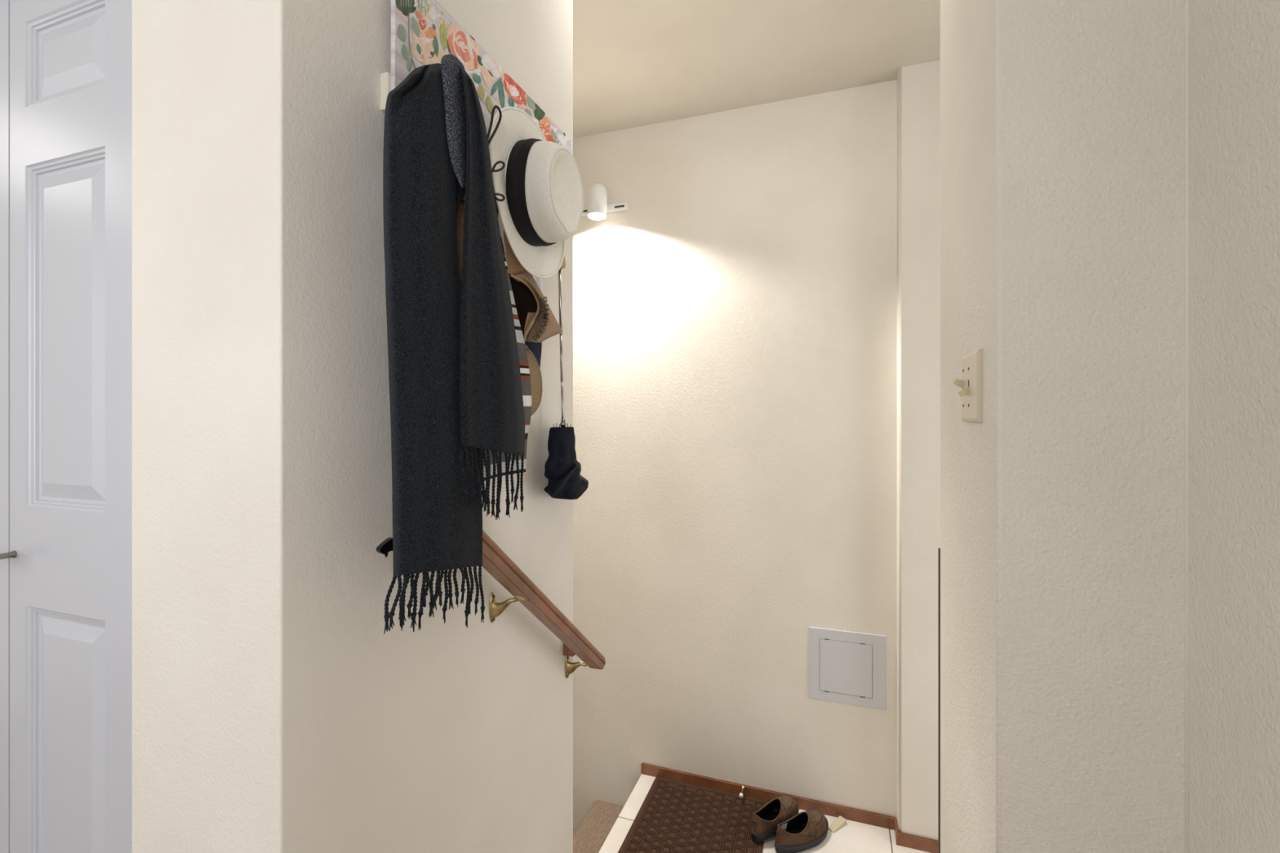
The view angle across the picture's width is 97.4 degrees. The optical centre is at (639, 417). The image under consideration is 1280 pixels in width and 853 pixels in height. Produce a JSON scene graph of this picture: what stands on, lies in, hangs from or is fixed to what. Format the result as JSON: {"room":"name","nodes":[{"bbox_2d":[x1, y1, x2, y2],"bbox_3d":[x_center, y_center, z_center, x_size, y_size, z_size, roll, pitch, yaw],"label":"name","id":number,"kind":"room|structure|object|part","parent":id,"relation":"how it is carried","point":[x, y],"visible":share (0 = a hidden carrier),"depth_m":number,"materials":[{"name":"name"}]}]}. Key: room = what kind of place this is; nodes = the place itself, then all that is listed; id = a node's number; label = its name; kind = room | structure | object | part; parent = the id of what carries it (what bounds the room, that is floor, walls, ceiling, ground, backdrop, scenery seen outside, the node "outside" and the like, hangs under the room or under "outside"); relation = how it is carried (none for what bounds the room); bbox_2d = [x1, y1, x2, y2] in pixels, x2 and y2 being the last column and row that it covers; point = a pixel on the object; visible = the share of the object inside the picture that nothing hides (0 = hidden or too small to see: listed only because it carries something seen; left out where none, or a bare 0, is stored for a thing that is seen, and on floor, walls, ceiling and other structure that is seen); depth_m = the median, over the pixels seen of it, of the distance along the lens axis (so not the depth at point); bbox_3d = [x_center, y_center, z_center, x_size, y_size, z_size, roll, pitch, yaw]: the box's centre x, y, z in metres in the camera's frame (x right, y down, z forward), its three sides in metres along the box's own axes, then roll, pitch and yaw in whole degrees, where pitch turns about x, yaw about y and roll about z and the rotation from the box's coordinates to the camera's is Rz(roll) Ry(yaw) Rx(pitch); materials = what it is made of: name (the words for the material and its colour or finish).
{"room":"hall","nodes":[
{"label":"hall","id":0,"kind":"room"},
{"bbox_2d":[132,0,573,852],"bbox_3d":[-0.491,0.800,1.250,0.316,4.800,0.906,0,0,19],"label":"wall","id":1,"kind":"structure","parent":0,"point":[274,710],"depth_m":0.85,"materials":[{"name":"beige paint"}]},
{"bbox_2d":[380,0,570,152],"bbox_3d":[-0.290,-0.636,1.240,0.070,0.262,0.664,0,0,19],"label":"coat rack","id":2,"kind":"object","parent":1,"relation":"attached to","point":[423,32],"visible":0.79,"depth_m":1.06,"materials":[{"name":"multicoloured wood"}]},
{"bbox_2d":[376,537,392,557],"bbox_3d":[-0.387,0.009,0.902,0.016,0.416,0.098,0,0,12],"label":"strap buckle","id":3,"kind":"object","parent":2,"relation":"hanging from","point":[386,546],"visible":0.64,"depth_m":0.87,"materials":[{"name":"black plastic"}]},
{"bbox_3d":[-0.316,-0.543,1.249,0.016,0.061,0.664,0,0,19],"label":"mounting rail","id":4,"kind":"part","parent":2,"relation":"part of","materials":[{"name":"beige paint"}]},
{"bbox_2d":[382,53,524,634],"bbox_3d":[-0.317,-0.140,0.990,0.126,1.023,0.393,0,0,19],"label":"scarf","id":5,"kind":"object","parent":2,"relation":"hanging from","point":[455,392],"visible":1,"depth_m":0.89,"materials":[{"name":"fabric"}]},
{"bbox_2d":[455,196,464,279],"bbox_3d":[-0.320,-0.312,1.025,0.011,0.197,0.085,0,0,19],"label":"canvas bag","id":6,"kind":"object","parent":2,"relation":"hanging from","point":[460,206],"visible":0.15,"depth_m":1.01,"materials":[{"name":"brown fabric"}]},
{"bbox_2d":[487,105,502,145],"bbox_3d":[-0.280,-0.537,1.060,0.009,0.114,0.059,0,0,29],"label":"loop","id":7,"kind":"object","parent":2,"relation":"hanging from","point":[495,107],"visible":0.73,"depth_m":1.06,"materials":[{"name":"black fabric"}]},
{"bbox_2d":[491,160,505,172],"bbox_3d":[-0.279,-0.463,1.067,0.006,0.067,0.065,0,0,30],"label":"loop","id":8,"kind":"object","parent":7,"relation":"hanging from","point":[493,170],"visible":0.7,"depth_m":1.08,"materials":[{"name":"black fabric"}]},
{"bbox_2d":[494,192,505,201],"bbox_3d":[-0.277,-0.424,1.073,0.007,0.016,0.052,0,0,31],"label":"loop","id":9,"kind":"object","parent":8,"relation":"hanging from","point":[495,193],"visible":0.66,"depth_m":1.08,"materials":[{"name":"black fabric"}]},
{"bbox_2d":[463,185,531,480],"bbox_3d":[-0.324,-0.205,1.075,0.026,0.670,0.421,0,0,19],"label":"striped scarf","id":10,"kind":"object","parent":2,"relation":"hanging from","point":[523,362],"visible":0.06,"depth_m":1.23,"materials":[{"name":"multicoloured fabric"}]},
{"bbox_2d":[503,229,561,342],"bbox_3d":[-0.254,-0.318,1.300,0.085,0.301,0.243,0,0,19],"label":"cap","id":11,"kind":"object","parent":2,"relation":"hanging from","point":[531,304],"visible":0.87,"depth_m":1.31,"materials":[{"name":"beige fabric"}]},
{"bbox_3d":[-0.277,-0.370,1.283,0.012,0.118,0.111,0,0,19],"label":"ribbed panel","id":12,"kind":"part","parent":11,"relation":"part of","materials":[{"name":"beige fabric"}]},
{"bbox_2d":[523,334,542,416],"bbox_3d":[-0.251,-0.103,1.324,0.041,0.205,0.153,0,0,19],"label":"baseball cap","id":13,"kind":"object","parent":11,"relation":"hanging from","point":[534,349],"visible":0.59,"depth_m":1.31,"materials":[{"name":"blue fabric"}]},
{"bbox_3d":[-0.260,-0.149,1.332,0.020,0.113,0.144,0,0,19],"label":"crown","id":14,"kind":"part","parent":13,"relation":"part of","materials":[{"name":"blue fabric"}]},
{"bbox_3d":[-0.231,-0.255,1.331,0.052,0.176,0.172,0,0,19],"label":"printed panel","id":15,"kind":"part","parent":11,"relation":"part of","materials":[{"name":"beige fabric"}]},
{"bbox_2d":[488,106,583,278],"bbox_3d":[-0.202,-0.485,1.214,0.118,0.340,0.282,0,0,19],"label":"hat","id":16,"kind":"object","parent":2,"relation":"hanging from","point":[540,181],"visible":0.98,"depth_m":1.17,"materials":[{"name":"white fabric"}]},
{"bbox_3d":[-0.199,-0.488,1.219,0.114,0.205,0.182,0,0,19],"label":"crown","id":17,"kind":"part","parent":16,"relation":"part of","materials":[{"name":"white wicker"}]},
{"bbox_2d":[532,275,542,293],"bbox_3d":[-0.260,-0.356,1.373,0.009,0.127,0.091,0,0,19],"label":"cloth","id":18,"kind":"object","parent":2,"relation":"hanging from","point":[539,281],"visible":0.14,"depth_m":1.40,"materials":[{"name":"white fabric"}]},
{"bbox_2d":[544,256,588,499],"bbox_3d":[-0.191,-0.160,1.455,0.072,0.751,0.261,0,0,12],"label":"drawstring bag","id":19,"kind":"object","parent":2,"relation":"hanging from","point":[562,470],"visible":0.91,"depth_m":1.42,"materials":[{"name":"black fabric"}]},
{"bbox_3d":[-0.204,-0.397,1.427,0.024,0.039,0.033,0,0,19],"label":"handle","id":20,"kind":"part","parent":19,"relation":"part of","materials":[{"name":"gold metal"}]},
{"bbox_2d":[481,529,605,678],"bbox_3d":[-0.255,0.437,1.300,0.098,0.593,0.703,0,0,19],"label":"handrail","id":21,"kind":"object","parent":1,"relation":"attached to","point":[495,562],"visible":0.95,"depth_m":1.25,"materials":[{"name":"brown wood"}]},
{"bbox_3d":[-0.285,0.417,1.234,0.084,0.054,0.015,0,0,9],"label":"arm","id":22,"kind":"part","parent":21,"relation":"part of","materials":[{"name":"gold metal"}]},
{"bbox_3d":[-0.165,0.704,1.576,0.084,0.043,0.015,0,0,9],"label":"arm","id":23,"kind":"part","parent":21,"relation":"part of","materials":[{"name":"gold metal"}]},
{"bbox_2d":[573,800,623,852],"bbox_3d":[-1.027,2.790,2.686,1.690,1.260,1.447,0,0,19],"label":"floor","id":24,"kind":"structure","parent":0,"point":[591,834],"depth_m":2.96,"materials":[{"name":"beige carpet"}]},
{"bbox_2d":[573,80,897,830],"bbox_3d":[-0.398,0.800,3.295,3.465,4.800,0.120,0,0,19],"label":"wall","id":25,"kind":"structure","parent":0,"point":[735,326],"depth_m":2.91,"materials":[{"name":"beige paint"}]},
{"bbox_2d":[581,182,628,220],"bbox_3d":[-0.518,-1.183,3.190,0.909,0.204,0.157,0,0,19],"label":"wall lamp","id":26,"kind":"object","parent":25,"relation":"attached to","point":[597,208],"visible":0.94,"depth_m":3.04,"materials":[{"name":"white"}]},
{"bbox_3d":[-0.234,-1.113,3.063,0.092,0.065,0.092,0,0,19],"label":"bulb","id":27,"kind":"part","parent":26,"relation":"part of","materials":[{"name":"white glass"}]},
{"bbox_2d":[738,785,745,797],"bbox_3d":[0.518,1.904,2.859,0.022,0.022,0.072,0,0,19],"label":"door stop","id":28,"kind":"object","parent":25,"relation":"attached to","point":[743,788],"visible":1,"depth_m":2.86,"materials":[{"name":"gold metal"}]},
{"bbox_3d":[0.521,1.904,2.866,0.022,0.022,0.056,0,0,19],"label":"stem","id":29,"kind":"part","parent":28,"relation":"part of","materials":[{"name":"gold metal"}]},
{"bbox_2d":[641,763,896,830],"bbox_3d":[0.611,1.921,2.871,1.276,0.058,0.012,0,0,19],"label":"baseboard","id":30,"kind":"structure","parent":25,"relation":"attached to","point":[873,819],"depth_m":2.85,"materials":[{"name":"brown wood"}]},
{"bbox_2d":[808,626,885,710],"bbox_3d":[1.004,1.216,2.735,0.352,0.352,0.007,0,0,19],"label":"access panel","id":31,"kind":"object","parent":25,"relation":"attached to","point":[840,672],"visible":1,"depth_m":2.73,"materials":[{"name":"grey plastic"}]},
{"bbox_3d":[1.000,1.218,2.737,0.239,0.253,0.005,0,0,19],"label":"panel door","id":32,"kind":"part","parent":31,"relation":"part of","materials":[{"name":"grey plastic"}]},
{"bbox_2d":[573,0,940,138],"bbox_3d":[-0.591,-1.650,0.429,5.240,0.100,5.657,0,0,19],"label":"ceiling","id":33,"kind":"structure","parent":0,"point":[637,63],"depth_m":2.47,"materials":[{"name":"paint"}]},
{"bbox_2d":[598,773,929,852],"bbox_3d":[1.099,2.030,1.939,2.811,0.160,1.447,0,0,19],"label":"floor","id":34,"kind":"structure","parent":0,"point":[854,837],"depth_m":2.61,"materials":[{"name":"white tile"}]},
{"bbox_2d":[617,776,768,852],"bbox_3d":[0.224,1.944,2.513,0.607,0.012,0.911,0,0,19],"label":"door mat","id":35,"kind":"object","parent":34,"relation":"on","point":[674,816],"visible":0.94,"depth_m":2.70,"materials":[{"name":"brown fabric"}]},
{"bbox_2d":[751,795,798,842],"bbox_3d":[0.637,1.878,2.665,0.141,0.117,0.316,0,0,39],"label":"shoe","id":36,"kind":"object","parent":35,"relation":"on","point":[780,809],"visible":0.98,"depth_m":2.65,"materials":[{"name":"brown leather"}]},
{"bbox_2d":[774,809,828,852],"bbox_3d":[0.745,1.891,2.594,0.318,0.117,0.136,0,0,-26],"label":"shoe","id":37,"kind":"object","parent":34,"relation":"on","point":[807,829],"visible":1,"depth_m":2.56,"materials":[{"name":"brown leather"}]},
{"bbox_2d":[828,815,846,832],"bbox_3d":[0.939,1.939,2.683,0.100,0.022,0.036,0,0,-36],"label":"wedge","id":38,"kind":"object","parent":34,"relation":"on","point":[840,821],"visible":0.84,"depth_m":2.68,"materials":[{"name":"beige wood"}]},
{"bbox_2d":[897,59,940,840],"bbox_3d":[1.944,0.175,2.421,1.535,3.550,0.217,0,0,19],"label":"wall","id":39,"kind":"structure","parent":0,"point":[918,86],"depth_m":2.55,"materials":[{"name":"beige paint"}]},
{"bbox_2d":[894,818,899,845],"bbox_3d":[1.191,1.921,2.609,0.012,0.058,0.096,0,0,19],"label":"baseboard","id":40,"kind":"structure","parent":39,"relation":"attached to","point":[896,829],"depth_m":2.58,"materials":[{"name":"brown wood"}]},
{"bbox_2d":[898,832,937,852],"bbox_3d":[1.907,1.921,2.313,1.534,0.058,0.012,0,0,19],"label":"baseboard","id":41,"kind":"structure","parent":39,"relation":"attached to","point":[917,842],"depth_m":2.54,"materials":[{"name":"brown wood"}]},
{"bbox_2d":[940,0,1185,852],"bbox_3d":[1.328,0.175,0.748,1.590,3.550,0.479,0,0,19],"label":"wall","id":42,"kind":"structure","parent":0,"point":[1063,122],"depth_m":0.76,"materials":[{"name":"beige paint"}]},
{"bbox_2d":[937,547,940,852],"bbox_3d":[0.659,1.119,1.238,0.004,1.662,0.006,0,0,19],"label":"trim","id":43,"kind":"structure","parent":42,"relation":"attached to","point":[939,548],"depth_m":1.24,"materials":[{"name":"brown"}]},
{"bbox_2d":[953,348,982,422],"bbox_3d":[0.536,-0.050,0.925,0.022,0.113,0.123,0,0,19],"label":"light switch","id":44,"kind":"object","parent":42,"relation":"attached to","point":[971,384],"visible":1,"depth_m":0.90,"materials":[{"name":"beige plastic"}]},
{"bbox_2d":[1185,0,1188,852],"bbox_3d":[0.696,-0.200,0.715,0.004,2.800,0.004,0,0,19],"label":"trim","id":45,"kind":"structure","parent":42,"relation":"attached to","point":[1186,1],"depth_m":0.71,"materials":[{"name":"beige paint"}]},
{"bbox_2d":[1188,0,1279,852],"bbox_3d":[0.189,-0.100,-0.911,0.120,3.000,3.405,0,0,19],"label":"wall","id":46,"kind":"structure","parent":0,"point":[1234,45],"depth_m":0.63,"materials":[{"name":"beige paint"}]},
{"bbox_3d":[-1.518,-1.220,1.194,1.584,0.760,0.120,0,0,19],"label":"wall header","id":47,"kind":"structure","parent":0,"visible":0},
{"bbox_2d":[0,0,9,852],"bbox_3d":[-1.397,0.178,1.166,0.392,2.020,0.035,0,0,19],"label":"door","id":48,"kind":"structure","parent":47,"relation":"in","point":[4,4],"depth_m":1.09,"materials":[{"name":"grey paint"}]},
{"bbox_2d":[0,0,132,852],"bbox_3d":[-1.033,0.178,1.007,0.392,2.020,0.094,0,0,19],"label":"door","id":49,"kind":"structure","parent":47,"relation":"in","point":[70,553],"depth_m":1.02,"materials":[{"name":"grey paint"}]},
{"bbox_3d":[-1.207,0.262,1.050,0.034,0.034,0.059,0,0,19],"label":"knob","id":50,"kind":"part","parent":49,"relation":"part of","materials":[{"name":"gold metal"}]}
]}

